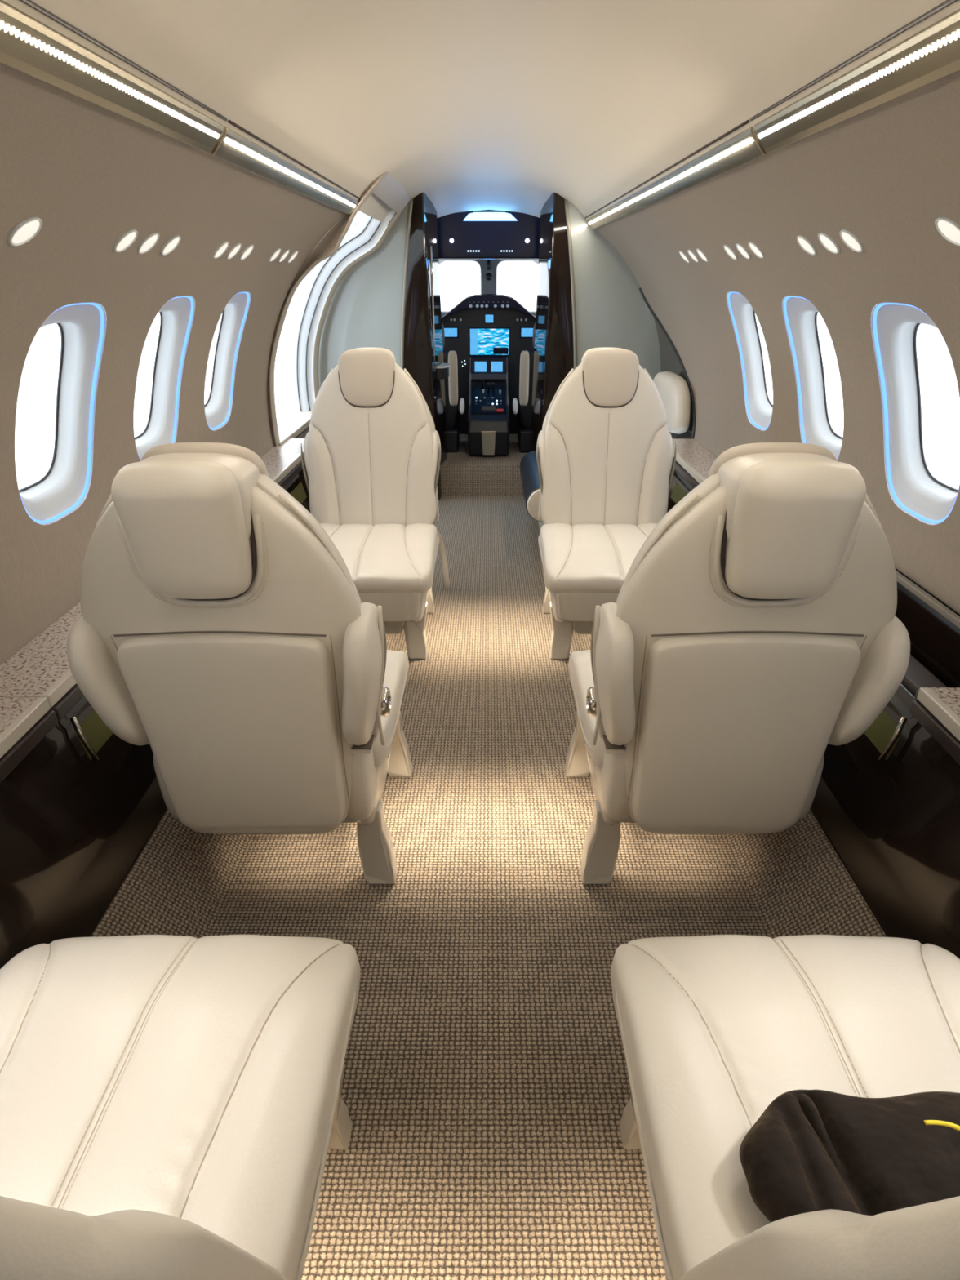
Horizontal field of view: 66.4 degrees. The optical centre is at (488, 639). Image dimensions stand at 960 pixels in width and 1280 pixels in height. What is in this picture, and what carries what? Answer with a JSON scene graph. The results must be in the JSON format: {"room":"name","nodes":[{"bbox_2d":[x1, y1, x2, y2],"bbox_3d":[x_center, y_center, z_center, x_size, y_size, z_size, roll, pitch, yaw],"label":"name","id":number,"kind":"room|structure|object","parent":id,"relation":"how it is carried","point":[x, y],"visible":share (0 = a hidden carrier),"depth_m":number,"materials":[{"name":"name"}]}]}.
{"room":"aircraft cabin","nodes":[
{"label":"aircraft cabin","id":0,"kind":"room"},
{"bbox_2d":[0,62,346,665],"bbox_3d":[-0.851,-0.450,1.502,0.498,1.074,4.490,0,26,0],"label":"wall","id":1,"kind":"structure","parent":0,"point":[93,175],"depth_m":1.75,"materials":[{"name":"beige fabric"}]},
{"bbox_2d":[7,217,42,246],"bbox_3d":[-0.829,-0.731,1.312,0.042,0.048,0.077,0,26,0],"label":"light","id":2,"kind":"object","parent":1,"relation":"attached to","point":[26,230],"visible":1,"depth_m":1.31,"materials":[{"name":"white plastic"}]},
{"bbox_2d":[0,697,57,782],"bbox_3d":[-0.994,0.588,0.633,0.188,0.063,1.990,0,26,0],"label":"ledge","id":3,"kind":"object","parent":1,"relation":"attached to","point":[24,722],"visible":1,"depth_m":1.45,"materials":[{"name":"stone"}]},
{"bbox_2d":[0,302,106,524],"bbox_3d":[-1.046,-0.546,1.784,0.241,0.509,0.374,0,26,0],"label":"window","id":4,"kind":"structure","parent":1,"relation":"in","point":[65,486],"depth_m":1.90,"materials":[{"name":"white plastic"}]},
{"bbox_2d":[113,229,137,252],"bbox_3d":[-0.829,-0.911,1.674,0.042,0.048,0.077,0,26,0],"label":"light","id":5,"kind":"object","parent":1,"relation":"attached to","point":[124,242],"visible":1,"depth_m":1.67,"materials":[{"name":"white plastic"}]},
{"bbox_2d":[137,232,159,253],"bbox_3d":[-0.829,-0.967,1.786,0.042,0.048,0.077,0,26,0],"label":"light","id":6,"kind":"object","parent":1,"relation":"attached to","point":[148,242],"visible":1,"depth_m":1.78,"materials":[{"name":"white plastic"}]},
{"bbox_2d":[0,438,305,720],"bbox_3d":[-0.994,-0.452,2.725,0.188,0.063,2.677,0,26,0],"label":"ledge","id":7,"kind":"object","parent":1,"relation":"attached to","point":[40,668],"visible":0.23,"depth_m":1.65,"materials":[{"name":"stone"}]},
{"bbox_2d":[0,466,310,968],"bbox_3d":[-0.874,-0.028,2.387,0.083,0.445,5.700,0,26,0],"label":"baseboard","id":8,"kind":"structure","parent":1,"relation":"attached to","point":[73,827],"depth_m":1.52,"materials":[{"name":"brown paint"}]},
{"bbox_2d":[134,295,195,459],"bbox_3d":[-1.046,-0.820,2.334,0.241,0.509,0.374,0,26,0],"label":"window","id":9,"kind":"structure","parent":1,"relation":"in","point":[177,314],"depth_m":2.46,"materials":[{"name":"white plastic"}]},
{"bbox_2d":[160,235,181,255],"bbox_3d":[-0.829,-1.029,1.912,0.042,0.048,0.077,0,26,0],"label":"light","id":10,"kind":"object","parent":1,"relation":"attached to","point":[174,242],"visible":1,"depth_m":1.91,"materials":[{"name":"white"}]},
{"bbox_2d":[64,474,306,760],"bbox_3d":[-0.892,-0.266,2.563,0.062,0.125,2.174,0,26,0],"label":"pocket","id":11,"kind":"object","parent":1,"relation":"attached to","point":[92,733],"visible":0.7,"depth_m":1.65,"materials":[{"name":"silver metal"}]},
{"bbox_2d":[213,241,229,258],"bbox_3d":[-0.829,-1.207,2.270,0.042,0.048,0.077,0,26,0],"label":"light","id":12,"kind":"object","parent":1,"relation":"attached to","point":[223,247],"visible":1,"depth_m":2.26,"materials":[{"name":"white plastic"}]},
{"bbox_2d":[204,292,250,430],"bbox_3d":[-1.046,-1.094,2.885,0.241,0.509,0.374,0,26,0],"label":"window","id":13,"kind":"structure","parent":1,"relation":"in","point":[218,407],"depth_m":3.01,"materials":[{"name":"white plastic"}]},
{"bbox_2d":[226,243,241,259],"bbox_3d":[-0.829,-1.265,2.386,0.042,0.048,0.077,0,26,0],"label":"light","id":14,"kind":"object","parent":1,"relation":"attached to","point":[236,248],"visible":1,"depth_m":2.38,"materials":[{"name":"white"}]},
{"bbox_2d":[239,244,253,260],"bbox_3d":[-0.829,-1.327,2.512,0.042,0.048,0.077,0,26,0],"label":"light","id":15,"kind":"object","parent":1,"relation":"attached to","point":[246,252],"visible":1,"depth_m":2.50,"materials":[{"name":"white plastic"}]},
{"bbox_2d":[268,248,280,262],"bbox_3d":[-0.829,-1.492,2.843,0.042,0.048,0.077,0,26,0],"label":"light","id":16,"kind":"object","parent":1,"relation":"attached to","point":[276,253],"visible":1,"depth_m":2.83,"materials":[{"name":"white plastic"}]},
{"bbox_2d":[278,249,289,262],"bbox_3d":[-0.829,-1.555,2.968,0.042,0.048,0.077,0,26,0],"label":"light","id":17,"kind":"object","parent":1,"relation":"attached to","point":[286,253],"visible":1,"depth_m":2.96,"materials":[{"name":"white"}]},
{"bbox_2d":[287,250,298,262],"bbox_3d":[-0.829,-1.621,3.103,0.042,0.048,0.077,0,26,0],"label":"light","id":18,"kind":"object","parent":1,"relation":"attached to","point":[295,254],"visible":1,"depth_m":3.09,"materials":[{"name":"white plastic"}]},
{"bbox_2d":[248,171,411,446],"bbox_3d":[-0.845,-1.605,4.088,0.830,1.755,1.230,0,26,0],"label":"door","id":19,"kind":"structure","parent":1,"relation":"in","point":[344,243],"depth_m":4.24,"materials":[{"name":"white plastic"}]},
{"bbox_2d":[3,0,959,222],"bbox_3d":[0.000,-1.374,2.030,1.206,0.337,6.260,0,26,0],"label":"ceiling","id":20,"kind":"structure","parent":0,"point":[469,105],"depth_m":1.69,"materials":[{"name":"beige plastic"}]},
{"bbox_2d":[0,0,227,153],"bbox_3d":[-0.597,-0.531,0.453,0.056,0.066,2.585,0,26,0],"label":"ceiling light","id":21,"kind":"object","parent":20,"relation":"attached to","point":[28,46],"visible":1,"depth_m":1.10,"materials":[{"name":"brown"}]},
{"bbox_2d":[210,120,359,214],"bbox_3d":[-0.597,-1.524,2.450,0.056,0.066,1.835,0,26,0],"label":"ceiling light","id":22,"kind":"object","parent":20,"relation":"attached to","point":[231,147],"visible":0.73,"depth_m":2.04,"materials":[{"name":"brown"}]},
{"bbox_2d":[436,209,540,258],"bbox_3d":[0.000,-2.754,4.887,1.096,0.380,0.115,0,26,0],"label":"panel","id":23,"kind":"object","parent":20,"relation":"attached to","point":[484,233],"visible":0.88,"depth_m":4.87,"materials":[{"name":"black plastic"}]},
{"bbox_2d":[463,212,516,220],"bbox_3d":[0.011,-2.783,4.819,0.356,0.048,0.017,0,26,0],"label":"light","id":24,"kind":"object","parent":23,"relation":"attached to","point":[467,215],"depth_m":4.81,"materials":[{"name":"white plastic"}]},
{"bbox_2d":[585,120,766,230],"bbox_3d":[0.597,-1.791,2.987,0.056,0.066,3.035,0,26,0],"label":"ceiling light","id":25,"kind":"object","parent":20,"relation":"attached to","point":[744,147],"visible":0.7,"depth_m":2.13,"materials":[{"name":"brown"}]},
{"bbox_2d":[750,0,959,153],"bbox_3d":[0.597,-0.531,0.453,0.056,0.066,2.585,0,26,0],"label":"ceiling light","id":26,"kind":"object","parent":20,"relation":"attached to","point":[932,54],"visible":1,"depth_m":1.13,"materials":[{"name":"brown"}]},
{"bbox_2d":[440,434,528,496],"bbox_3d":[0.000,-1.581,6.082,1.800,0.215,2.100,0,26,0],"label":"floor","id":27,"kind":"structure","parent":0,"point":[462,474],"depth_m":5.16,"materials":[{"name":"carpet"}]},
{"bbox_2d":[441,322,464,452],"bbox_3d":[-0.408,-1.916,5.478,0.462,0.918,0.505,0,26,0],"label":"seat","id":28,"kind":"object","parent":27,"relation":"on","point":[452,409],"visible":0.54,"depth_m":5.33,"materials":[{"name":"black leather"}]},
{"bbox_2d":[441,293,535,434],"bbox_3d":[0.000,-2.204,5.900,0.966,1.052,0.371,0,26,0],"label":"panel","id":29,"kind":"object","parent":27,"relation":"on","point":[481,325],"visible":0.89,"depth_m":5.73,"materials":[{"name":"black plastic"}]},
{"bbox_2d":[467,356,509,455],"bbox_3d":[0.000,-1.782,5.529,0.296,0.617,0.852,0,26,0],"label":"pedestal","id":30,"kind":"object","parent":27,"relation":"on","point":[488,417],"visible":1,"depth_m":5.33,"materials":[{"name":"black plastic"}]},
{"bbox_2d":[481,405,495,410],"bbox_3d":[0.000,-1.679,5.314,0.100,0.023,0.058,0,26,0],"label":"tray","id":31,"kind":"object","parent":30,"relation":"on","point":[483,407],"depth_m":5.31,"materials":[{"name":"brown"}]},
{"bbox_2d":[496,408,503,412],"bbox_3d":[0.082,-1.654,5.281,0.050,0.019,0.030,0,26,0],"label":"switch","id":32,"kind":"object","parent":30,"relation":"attached to","point":[497,410],"depth_m":5.27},
{"bbox_2d":[512,322,535,452],"bbox_3d":[0.408,-1.916,5.478,0.462,0.918,0.505,0,26,0],"label":"seat","id":33,"kind":"object","parent":27,"relation":"on","point":[526,358],"visible":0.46,"depth_m":5.33,"materials":[{"name":"black leather"}]},
{"bbox_2d":[312,201,660,397],"bbox_3d":[0.000,-1.791,4.710,2.280,1.813,0.030,0,26,0],"label":"wall","id":34,"kind":"structure","parent":0,"point":[611,311],"depth_m":4.55,"materials":[{"name":"grey plastic"}]},
{"bbox_2d":[90,496,886,1279],"bbox_3d":[0.000,0.202,2.557,1.680,0.162,5.800,0,26,0],"label":"floor","id":35,"kind":"structure","parent":0,"point":[486,1091],"depth_m":1.75,"materials":[{"name":"carpet"}]},
{"bbox_2d":[0,934,360,1279],"bbox_3d":[-0.485,0.543,0.772,0.606,1.140,0.866,0,26,0],"label":"seat","id":36,"kind":"object","parent":35,"relation":"on","point":[172,1107],"visible":1,"depth_m":0.93,"materials":[{"name":"beige leather"}]},
{"bbox_2d":[0,1195,286,1279],"bbox_3d":[-0.485,0.453,0.515,0.590,0.670,0.266,0,26,0],"label":"backrest","id":37,"kind":"object","parent":36,"relation":"on","point":[37,1242],"depth_m":0.45,"materials":[{"name":"beige leather"}]},
{"bbox_2d":[66,442,413,884],"bbox_3d":[-0.506,0.061,1.742,0.593,1.140,0.789,0,26,0],"label":"seat","id":38,"kind":"object","parent":35,"relation":"on","point":[221,629],"visible":1,"depth_m":1.38,"materials":[{"name":"beige leather"}]},
{"bbox_2d":[256,473,379,742],"bbox_3d":[-0.507,-0.029,1.486,0.534,0.670,0.190,0,26,0],"label":"cushion","id":39,"kind":"object","parent":38,"relation":"on","point":[322,720],"depth_m":1.42,"materials":[{"name":"beige leather"}]},
{"bbox_2d":[372,649,408,766],"bbox_3d":[-0.507,0.154,1.919,0.560,0.129,0.554,0,26,0],"label":"seat cushion","id":40,"kind":"object","parent":38,"relation":"on","point":[397,668],"depth_m":1.86,"materials":[{"name":"beige leather"}]},
{"bbox_2d":[301,347,440,658],"bbox_3d":[-0.487,-0.538,2.946,0.574,1.140,0.789,0,26,0],"label":"seat","id":41,"kind":"object","parent":35,"relation":"on","point":[372,446],"visible":0.88,"depth_m":2.98,"materials":[{"name":"beige leather"}]},
{"bbox_2d":[307,362,436,525],"bbox_3d":[-0.487,-0.797,3.029,0.534,0.670,0.190,0,26,0],"label":"seat back","id":42,"kind":"object","parent":41,"relation":"on","point":[372,433],"depth_m":3.00,"materials":[{"name":"beige leather"}]},
{"bbox_2d":[320,523,437,593],"bbox_3d":[-0.487,-0.340,2.913,0.560,0.129,0.554,0,26,0],"label":"seat cushion","id":43,"kind":"object","parent":41,"relation":"on","point":[378,557],"depth_m":2.77,"materials":[{"name":"beige leather"}]},
{"bbox_2d":[436,530,450,588],"bbox_3d":[-0.225,-0.400,3.550,0.070,0.318,0.137,6,27,13],"label":"strap","id":44,"kind":"object","parent":41,"relation":"hanging from","point":[442,548],"visible":0.7,"depth_m":3.61,"materials":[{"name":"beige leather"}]},
{"bbox_2d":[403,191,450,501],"bbox_3d":[-0.412,-1.880,4.859,0.304,1.840,0.445,0,26,0],"label":"partition","id":45,"kind":"structure","parent":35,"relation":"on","point":[423,357],"depth_m":4.62,"materials":[{"name":"brown paint"}]},
{"bbox_2d":[400,199,413,369],"bbox_3d":[-0.511,-1.776,4.692,0.142,1.802,0.024,0,26,0],"label":"trim","id":46,"kind":"structure","parent":45,"relation":"attached to","point":[411,202],"depth_m":4.48,"materials":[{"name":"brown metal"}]},
{"bbox_2d":[436,367,448,379],"bbox_3d":[-0.319,-1.807,4.948,0.099,0.070,0.205,0,26,0],"label":"armrest","id":47,"kind":"object","parent":45,"relation":"attached to","point":[442,373],"depth_m":4.87,"materials":[{"name":"grey leather"}]},
{"bbox_2d":[436,363,450,368],"bbox_3d":[-0.315,-1.844,4.930,0.110,0.012,0.229,0,26,0],"label":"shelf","id":48,"kind":"object","parent":45,"relation":"attached to","point":[438,365],"depth_m":4.89,"materials":[{"name":"grey plastic"}]},
{"bbox_2d":[529,192,573,451],"bbox_3d":[0.430,-1.880,4.859,0.267,1.840,0.445,0,26,0],"label":"partition","id":49,"kind":"structure","parent":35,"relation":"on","point":[553,353],"depth_m":4.61,"materials":[{"name":"brown paint"}]},
{"bbox_2d":[564,199,577,369],"bbox_3d":[0.511,-1.776,4.692,0.142,1.802,0.024,0,26,0],"label":"trim","id":50,"kind":"structure","parent":49,"relation":"attached to","point":[566,206],"depth_m":4.48,"materials":[{"name":"brown metal"}]},
{"bbox_2d":[519,370,690,531],"bbox_3d":[0.644,-1.102,4.299,0.902,0.865,1.220,0,26,0],"label":"seat","id":51,"kind":"object","parent":35,"relation":"on","point":[673,388],"visible":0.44,"depth_m":3.95,"materials":[{"name":"beige leather"}]},
{"bbox_2d":[519,451,539,521],"bbox_3d":[0.290,-0.905,4.235,0.194,0.193,0.910,0,26,0],"label":"cushion","id":52,"kind":"object","parent":51,"relation":"on","point":[528,464],"depth_m":3.99,"materials":[{"name":"blue leather"}]},
{"bbox_2d":[536,347,676,658],"bbox_3d":[0.487,-0.538,2.946,0.574,1.140,0.789,0,26,0],"label":"seat","id":53,"kind":"object","parent":35,"relation":"on","point":[605,446],"visible":0.89,"depth_m":2.98,"materials":[{"name":"beige leather"}]},
{"bbox_2d":[539,523,657,593],"bbox_3d":[0.487,-0.340,2.913,0.560,0.129,0.554,0,26,0],"label":"seat cushion","id":54,"kind":"object","parent":53,"relation":"on","point":[576,557],"depth_m":2.77,"materials":[{"name":"beige leather"}]},
{"bbox_2d":[540,362,669,525],"bbox_3d":[0.487,-0.797,3.029,0.534,0.670,0.190,0,26,0],"label":"seat back","id":55,"kind":"object","parent":53,"relation":"on","point":[605,433],"depth_m":3.00,"materials":[{"name":"beige leather"}]},
{"bbox_2d":[564,442,910,884],"bbox_3d":[0.506,0.061,1.742,0.593,1.140,0.789,0,26,0],"label":"seat","id":56,"kind":"object","parent":35,"relation":"on","point":[755,629],"visible":1,"depth_m":1.38,"materials":[{"name":"beige leather"}]},
{"bbox_2d":[568,649,604,767],"bbox_3d":[0.507,0.154,1.919,0.560,0.129,0.554,0,26,0],"label":"seat cushion","id":57,"kind":"object","parent":56,"relation":"on","point":[580,667],"depth_m":1.86,"materials":[{"name":"beige leather"}]},
{"bbox_2d":[602,737,626,753],"bbox_3d":[0.279,0.216,1.637,0.050,0.012,0.120,0,26,0],"label":"tray","id":58,"kind":"object","parent":56,"relation":"on","point":[610,748],"depth_m":1.58,"materials":[{"name":"beige plastic"}]},
{"bbox_2d":[597,473,720,741],"bbox_3d":[0.507,-0.029,1.486,0.534,0.670,0.190,0,26,0],"label":"cushion","id":59,"kind":"object","parent":56,"relation":"on","point":[653,719],"depth_m":1.42,"materials":[{"name":"beige leather"}]},
{"bbox_2d":[610,934,959,1279],"bbox_3d":[0.475,0.543,0.772,0.606,1.140,0.866,0,26,0],"label":"seat","id":60,"kind":"object","parent":35,"relation":"on","point":[714,1028],"visible":0.91,"depth_m":0.97,"materials":[{"name":"beige leather"}]},
{"bbox_2d":[680,1195,959,1279],"bbox_3d":[0.475,0.453,0.515,0.590,0.670,0.266,0,26,0],"label":"cushion","id":61,"kind":"object","parent":60,"relation":"on","point":[922,1242],"depth_m":0.45,"materials":[{"name":"beige leather"}]},
{"bbox_2d":[739,1089,959,1222],"bbox_3d":[0.493,0.590,0.799,0.424,0.114,0.188,0,26,0],"label":"bag","id":62,"kind":"object","parent":60,"relation":"on","point":[808,1150],"visible":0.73,"depth_m":0.80,"materials":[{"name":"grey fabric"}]},
{"bbox_2d":[438,258,538,317],"bbox_3d":[0.000,-2.862,6.316,1.240,1.100,0.060,0,26,0],"label":"wall","id":63,"kind":"structure","parent":0,"point":[486,286],"depth_m":6.17,"materials":[{"name":"black plastic"}]},
{"bbox_2d":[484,258,492,280],"bbox_3d":[0.000,-3.098,6.122,0.060,0.176,0.082,0,26,0],"label":"standby compass","id":64,"kind":"object","parent":63,"relation":"attached to","point":[488,276],"visible":0.94,"depth_m":6.11,"materials":[{"name":"black plastic"}]},
{"bbox_2d":[438,261,538,264],"bbox_3d":[0.000,-2.478,5.916,2.195,1.731,1.800,0,26,0],"label":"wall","id":65,"kind":"structure","parent":0,"point":[439,262],"depth_m":6.43,"materials":[{"name":"black plastic"}]},
{"bbox_2d":[595,70,959,613],"bbox_3d":[0.851,-0.719,2.044,0.498,1.074,5.700,0,26,0],"label":"wall","id":66,"kind":"structure","parent":0,"point":[883,175],"depth_m":1.93,"materials":[{"name":"beige fabric"}]},
{"bbox_2d":[639,287,695,439],"bbox_3d":[1.020,-1.495,4.272,0.108,1.000,1.047,-2,27,-4],"label":"trim","id":67,"kind":"structure","parent":66,"relation":"attached to","point":[640,289],"depth_m":4.08,"materials":[{"name":"black plastic"}]},
{"bbox_2d":[653,317,693,438],"bbox_3d":[1.028,-1.494,4.271,0.169,1.006,1.020,0,26,0],"label":"trim","id":68,"kind":"structure","parent":66,"relation":"attached to","point":[669,362],"depth_m":4.39,"materials":[{"name":"grey plastic"}]},
{"bbox_2d":[679,250,689,262],"bbox_3d":[0.829,-1.621,3.103,0.042,0.048,0.077,0,26,0],"label":"light","id":69,"kind":"object","parent":66,"relation":"attached to","point":[682,255],"visible":1,"depth_m":3.09,"materials":[{"name":"white plastic"}]},
{"bbox_2d":[687,249,699,262],"bbox_3d":[0.829,-1.555,2.968,0.042,0.048,0.077,0,26,0],"label":"light","id":70,"kind":"object","parent":66,"relation":"attached to","point":[691,253],"visible":1,"depth_m":2.96,"materials":[{"name":"white"}]},
{"bbox_2d":[671,438,716,488],"bbox_3d":[0.994,-0.728,3.279,0.188,0.063,1.420,0,26,0],"label":"ledge","id":71,"kind":"object","parent":66,"relation":"attached to","point":[694,462],"visible":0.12,"depth_m":3.47,"materials":[{"name":"stone"}]},
{"bbox_2d":[696,248,708,262],"bbox_3d":[0.829,-1.492,2.843,0.042,0.048,0.077,0,26,0],"label":"light","id":72,"kind":"object","parent":66,"relation":"attached to","point":[700,253],"visible":1,"depth_m":2.83,"materials":[{"name":"white"}]},
{"bbox_2d":[723,244,737,260],"bbox_3d":[0.829,-1.327,2.512,0.042,0.048,0.077,0,26,0],"label":"light","id":73,"kind":"object","parent":66,"relation":"attached to","point":[729,251],"visible":1,"depth_m":2.50,"materials":[{"name":"white plastic"}]},
{"bbox_2d":[735,243,751,259],"bbox_3d":[0.829,-1.265,2.386,0.042,0.048,0.077,0,26,0],"label":"light","id":74,"kind":"object","parent":66,"relation":"attached to","point":[740,248],"visible":1,"depth_m":2.38,"materials":[{"name":"white"}]},
{"bbox_2d":[726,292,773,430],"bbox_3d":[1.046,-1.094,2.885,0.241,0.509,0.374,0,26,0],"label":"window","id":75,"kind":"structure","parent":66,"relation":"in","point":[758,406],"depth_m":3.01,"materials":[{"name":"white plastic"}]},
{"bbox_2d":[748,241,764,258],"bbox_3d":[0.829,-1.207,2.270,0.042,0.048,0.077,0,26,0],"label":"light","id":76,"kind":"object","parent":66,"relation":"attached to","point":[754,248],"visible":1,"depth_m":2.26,"materials":[{"name":"white"}]},
{"bbox_2d":[670,473,912,760],"bbox_3d":[0.892,-0.266,2.563,0.062,0.125,2.174,0,26,0],"label":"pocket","id":77,"kind":"object","parent":66,"relation":"attached to","point":[884,733],"visible":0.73,"depth_m":1.65,"materials":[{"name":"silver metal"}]},
{"bbox_2d":[796,235,817,255],"bbox_3d":[0.829,-1.029,1.912,0.042,0.048,0.077,0,26,0],"label":"light","id":78,"kind":"object","parent":66,"relation":"attached to","point":[803,242],"visible":1,"depth_m":1.91,"materials":[{"name":"white plastic"}]},
{"bbox_2d":[666,467,959,959],"bbox_3d":[0.874,-0.028,2.387,0.083,0.445,5.700,0,26,0],"label":"baseboard","id":79,"kind":"structure","parent":66,"relation":"attached to","point":[893,824],"depth_m":1.55,"materials":[{"name":"brown paint"}]},
{"bbox_2d":[782,295,849,459],"bbox_3d":[1.046,-0.820,2.334,0.241,0.509,0.374,0,26,0],"label":"window","id":80,"kind":"structure","parent":66,"relation":"in","point":[800,315],"depth_m":2.46,"materials":[{"name":"white plastic"}]},
{"bbox_2d":[817,232,839,253],"bbox_3d":[0.829,-0.967,1.786,0.042,0.048,0.077,0,26,0],"label":"light","id":81,"kind":"object","parent":66,"relation":"attached to","point":[825,240],"visible":1,"depth_m":1.78,"materials":[{"name":"white plastic"}]},
{"bbox_2d":[839,229,863,252],"bbox_3d":[0.829,-0.911,1.674,0.042,0.048,0.077,0,26,0],"label":"light","id":82,"kind":"object","parent":66,"relation":"attached to","point":[851,240],"visible":1,"depth_m":1.67,"materials":[{"name":"white plastic"}]},
{"bbox_2d":[871,302,959,524],"bbox_3d":[1.046,-0.546,1.784,0.241,0.509,0.374,0,26,0],"label":"window","id":83,"kind":"structure","parent":66,"relation":"in","point":[911,485],"depth_m":1.90,"materials":[{"name":"white plastic"}]},
{"bbox_2d":[895,568,959,700],"bbox_3d":[1.002,-0.096,2.124,0.175,0.320,1.200,0,26,0],"label":"panel","id":84,"kind":"object","parent":66,"relation":"attached to","point":[932,626],"visible":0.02,"depth_m":1.76,"materials":[{"name":"brown paint"}]},
{"bbox_2d":[909,687,959,764],"bbox_3d":[0.994,0.579,0.651,0.188,0.063,2.030,0,26,0],"label":"ledge","id":85,"kind":"object","parent":66,"relation":"attached to","point":[937,709],"visible":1,"depth_m":1.49,"materials":[{"name":"stone"}]},
{"bbox_2d":[934,217,959,245],"bbox_3d":[0.829,-0.731,1.312,0.042,0.048,0.077,0,26,0],"label":"light","id":86,"kind":"object","parent":66,"relation":"attached to","point":[948,228],"visible":1,"depth_m":1.31,"materials":[{"name":"white plastic"}]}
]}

